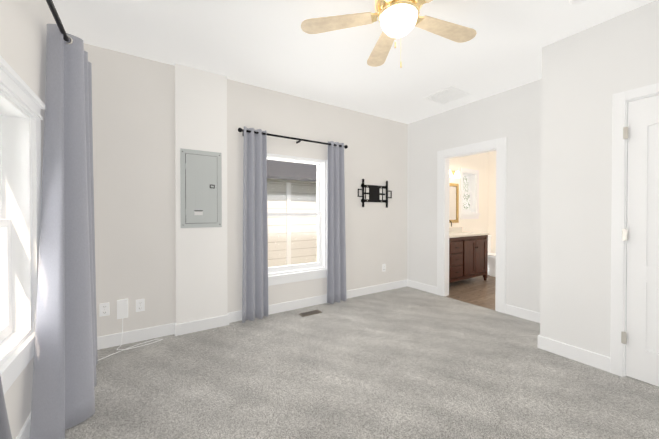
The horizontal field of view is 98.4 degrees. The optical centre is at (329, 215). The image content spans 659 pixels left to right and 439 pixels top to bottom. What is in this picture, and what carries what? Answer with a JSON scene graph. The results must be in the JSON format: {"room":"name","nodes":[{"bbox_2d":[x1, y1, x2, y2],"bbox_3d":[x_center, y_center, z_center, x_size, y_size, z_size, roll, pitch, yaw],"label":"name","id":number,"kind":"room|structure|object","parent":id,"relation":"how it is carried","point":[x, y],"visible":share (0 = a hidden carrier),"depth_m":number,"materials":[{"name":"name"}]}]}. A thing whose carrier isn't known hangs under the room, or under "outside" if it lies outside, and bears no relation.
{"room":"empty bedroom","nodes":[
{"label":"empty bedroom","id":0,"kind":"room"},
{"bbox_2d":[0,0,55,438],"bbox_3d":[-1.116,-0.138,0.540,0.200,2.740,4.470,0,1,-33],"label":"wall","id":1,"kind":"structure","parent":0,"point":[23,29],"depth_m":1.54,"materials":[{"name":"paint"}]},
{"bbox_2d":[0,55,44,393],"bbox_3d":[-1.527,0.059,1.205,0.238,1.465,1.150,0,1,-33],"label":"window","id":2,"kind":"structure","parent":1,"relation":"in","point":[22,104],"depth_m":1.57,"materials":[{"name":"white"}]},
{"bbox_2d":[0,0,97,438],"bbox_3d":[-1.319,-0.003,1.293,0.283,2.434,2.800,0,1,-33],"label":"curtain","id":3,"kind":"object","parent":1,"relation":"attached to","point":[64,383],"visible":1,"depth_m":1.73,"materials":[{"name":"grey fabric"}]},
{"bbox_2d":[175,63,227,323],"bbox_3d":[-1.353,-0.159,3.021,0.500,2.740,0.060,0,1,-33],"label":"wall","id":4,"kind":"structure","parent":0,"point":[201,125],"depth_m":2.98,"materials":[{"name":"paint"}]},
{"bbox_2d":[180,148,221,227],"bbox_3d":[-1.340,-0.276,2.982,0.397,0.806,0.033,0,1,-33],"label":"electrical panel","id":5,"kind":"object","parent":4,"relation":"attached to","point":[201,186],"visible":1,"depth_m":2.97,"materials":[{"name":"grey metal"}]},
{"bbox_2d":[84,43,488,336],"bbox_3d":[0.513,-0.170,4.397,7.150,2.740,0.200,0,1,-33],"label":"wall","id":6,"kind":"structure","parent":0,"point":[133,111],"depth_m":2.90,"materials":[{"name":"paint"}]},
{"bbox_2d":[99,302,109,316],"bbox_3d":[-2.057,0.860,2.598,0.072,0.117,0.010,0,1,-33],"label":"electrical outlet","id":7,"kind":"object","parent":6,"relation":"attached to","point":[104,309],"visible":1,"depth_m":2.60,"materials":[{"name":"white plastic"}]},
{"bbox_2d":[98,299,162,360],"bbox_3d":[-1.818,1.001,2.581,0.535,0.422,0.303,0,1,-33],"label":"power adapter","id":8,"kind":"object","parent":6,"relation":"attached to","point":[122,308],"visible":0.96,"depth_m":2.65,"materials":[{"name":"white plastic"}]},
{"bbox_2d":[136,299,144,311],"bbox_3d":[-1.829,0.869,2.747,0.072,0.117,0.010,0,1,-33],"label":"electrical outlet","id":9,"kind":"object","parent":6,"relation":"attached to","point":[140,304],"visible":1,"depth_m":2.75,"materials":[{"name":"white plastic"}]},
{"bbox_2d":[238,126,347,322],"bbox_3d":[-0.397,0.098,3.607,1.521,2.193,0.128,0,1,-33],"label":"window curtain","id":10,"kind":"object","parent":6,"relation":"attached to","point":[255,271],"visible":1,"depth_m":3.33,"materials":[{"name":"grey fabric"}]},
{"bbox_2d":[267,153,327,285],"bbox_3d":[-0.489,0.046,3.719,1.190,1.610,0.240,0,1,-33],"label":"window","id":11,"kind":"structure","parent":6,"relation":"in","point":[277,275],"depth_m":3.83,"materials":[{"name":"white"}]},
{"bbox_2d":[358,179,391,207],"bbox_3d":[0.700,-0.335,4.370,0.685,0.420,0.043,0,1,-33],"label":"tv wall mount","id":12,"kind":"object","parent":6,"relation":"attached to","point":[374,193],"visible":0.98,"depth_m":4.37,"materials":[{"name":"black metal"}]},
{"bbox_2d":[382,264,385,271],"bbox_3d":[0.865,0.829,4.510,0.072,0.117,0.010,0,1,-33],"label":"electrical outlet","id":13,"kind":"object","parent":6,"relation":"attached to","point":[383,267],"visible":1,"depth_m":4.50,"materials":[{"name":"white plastic"}]},
{"bbox_2d":[449,183,458,222],"bbox_3d":[2.160,-0.238,5.340,0.880,0.760,0.024,0,1,-33],"label":"bathroom mirror","id":14,"kind":"object","parent":6,"relation":"attached to","point":[453,202],"visible":0.44,"depth_m":5.50,"materials":[{"name":"gold metal"}]},
{"bbox_2d":[449,169,459,177],"bbox_3d":[2.197,-0.790,5.279,0.720,0.145,0.159,0,1,-33],"label":"sconce","id":15,"kind":"object","parent":6,"relation":"attached to","point":[456,174],"visible":0.5,"depth_m":5.37,"materials":[{"name":"white glass"}]},
{"bbox_2d":[449,228,460,231],"bbox_3d":[2.101,0.277,5.306,1.270,0.090,0.020,0,1,-33],"label":"backsplash","id":16,"kind":"structure","parent":6,"relation":"attached to","point":[450,229],"depth_m":5.51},
{"bbox_2d":[459,168,479,218],"bbox_3d":[2.812,-0.437,5.876,0.690,1.020,0.240,0,1,-33],"label":"bathroom window","id":17,"kind":"structure","parent":6,"relation":"in","point":[469,193],"depth_m":5.93,"materials":[{"name":"white glass"}]},
{"bbox_2d":[52,0,654,123],"bbox_3d":[1.737,-1.585,2.515,7.150,0.120,4.670,0,1,-33],"label":"ceiling","id":18,"kind":"structure","parent":0,"point":[269,44],"depth_m":2.52,"materials":[{"name":"paint"}]},
{"bbox_2d":[301,0,476,67],"bbox_3d":[0.477,-1.198,1.794,1.232,0.642,1.226,0,1,-33],"label":"ceiling fan","id":19,"kind":"object","parent":18,"relation":"hanging from","point":[398,18],"visible":1,"depth_m":1.87,"materials":[{"name":"beige wood"}]},
{"bbox_2d":[423,86,471,104],"bbox_3d":[1.509,-1.531,3.648,0.420,0.006,0.415,0,1,-33],"label":"ceiling vent","id":20,"kind":"object","parent":18,"relation":"in","point":[447,95],"visible":1,"depth_m":3.63,"materials":[{"name":"white plastic"}]},
{"bbox_2d":[569,0,585,4],"bbox_3d":[1.735,-1.503,1.971,0.112,0.034,0.112,0,1,-33],"label":"smoke detector","id":21,"kind":"object","parent":18,"relation":"attached to","point":[574,2],"visible":0.96,"depth_m":1.99,"materials":[{"name":"white plastic"}]},
{"bbox_2d":[65,286,658,438],"bbox_3d":[0.616,1.271,1.805,4.470,0.100,4.670,0,1,-33],"label":"floor carpet","id":22,"kind":"object","parent":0,"point":[407,362],"visible":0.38,"depth_m":2.06,"materials":[{"name":"grey carpet"}]},
{"bbox_2d":[299,310,321,316],"bbox_3d":[-0.235,1.204,3.506,0.270,0.008,0.110,0,1,-33],"label":"air vent register","id":23,"kind":"object","parent":22,"relation":"on","point":[304,314],"visible":1,"depth_m":3.48,"materials":[{"name":"brown metal"}]},
{"bbox_2d":[445,275,495,310],"bbox_3d":[2.922,1.247,4.808,2.680,0.100,2.170,0,1,-33],"label":"floor","id":24,"kind":"structure","parent":0,"point":[479,291],"depth_m":4.49,"materials":[{"name":"wood"}]},
{"bbox_2d":[449,236,487,282],"bbox_3d":[2.250,0.774,5.083,1.240,0.840,0.564,0,1,-33],"label":"bathroom vanity","id":25,"kind":"object","parent":24,"relation":"on","point":[468,255],"depth_m":4.86,"materials":[{"name":"brown wood"}]},
{"bbox_2d":[449,232,488,235],"bbox_3d":[2.249,0.339,5.082,1.270,0.030,0.558,0,1,-33],"label":"countertop","id":26,"kind":"structure","parent":25,"relation":"on","point":[450,233],"depth_m":5.12,"materials":[{"name":"beige stone"}]},
{"bbox_2d":[488,235,495,276],"bbox_3d":[3.239,0.802,5.654,0.440,0.775,0.671,0,1,-33],"label":"toilet","id":27,"kind":"object","parent":24,"relation":"on","point":[491,264],"visible":0.23,"depth_m":5.56,"materials":[{"name":"white ceramic"}]},
{"bbox_2d":[407,79,541,312],"bbox_3d":[1.957,-0.166,3.917,0.100,2.740,2.185,0,1,-33],"label":"wall","id":28,"kind":"structure","parent":0,"point":[513,116],"depth_m":3.50,"materials":[{"name":"paint"}]},
{"bbox_2d":[437,137,505,312],"bbox_3d":[1.951,0.119,3.930,0.138,2.170,0.970,0,1,-33],"label":"door frame","id":29,"kind":"structure","parent":28,"relation":"attached to","point":[444,157],"depth_m":3.83,"materials":[{"name":"white wood"}]},
{"bbox_2d":[488,151,495,252],"bbox_3d":[4.029,-0.179,5.461,0.100,2.740,1.870,0,1,-33],"label":"wall","id":30,"kind":"structure","parent":0,"point":[492,198],"depth_m":6.14,"materials":[{"name":"paint"}]},
{"bbox_2d":[540,0,658,376],"bbox_3d":[2.540,-0.148,1.747,0.100,2.740,2.085,0,1,-33],"label":"wall","id":31,"kind":"structure","parent":0,"point":[588,73],"depth_m":2.31,"materials":[{"name":"paint"}]},
{"bbox_2d":[16,279,609,438],"bbox_3d":[0.699,1.163,1.859,4.270,0.115,4.270,0,1,-33],"label":"baseboard","id":32,"kind":"structure","parent":31,"relation":"attached to","point":[593,359],"depth_m":2.89,"materials":[{"name":"white wood"}]},
{"bbox_2d":[610,83,658,376],"bbox_3d":[2.471,0.147,1.838,0.118,2.148,0.918,0,1,-33],"label":"trim","id":33,"kind":"structure","parent":31,"relation":"attached to","point":[618,225],"depth_m":2.15,"materials":[{"name":"white wood"}]},
{"bbox_2d":[621,95,658,386],"bbox_3d":[2.422,0.182,1.818,0.100,2.055,0.777,0,1,-33],"label":"closet door","id":34,"kind":"structure","parent":31,"relation":"in","point":[640,335],"depth_m":2.07,"materials":[{"name":"white wood"}]}
]}

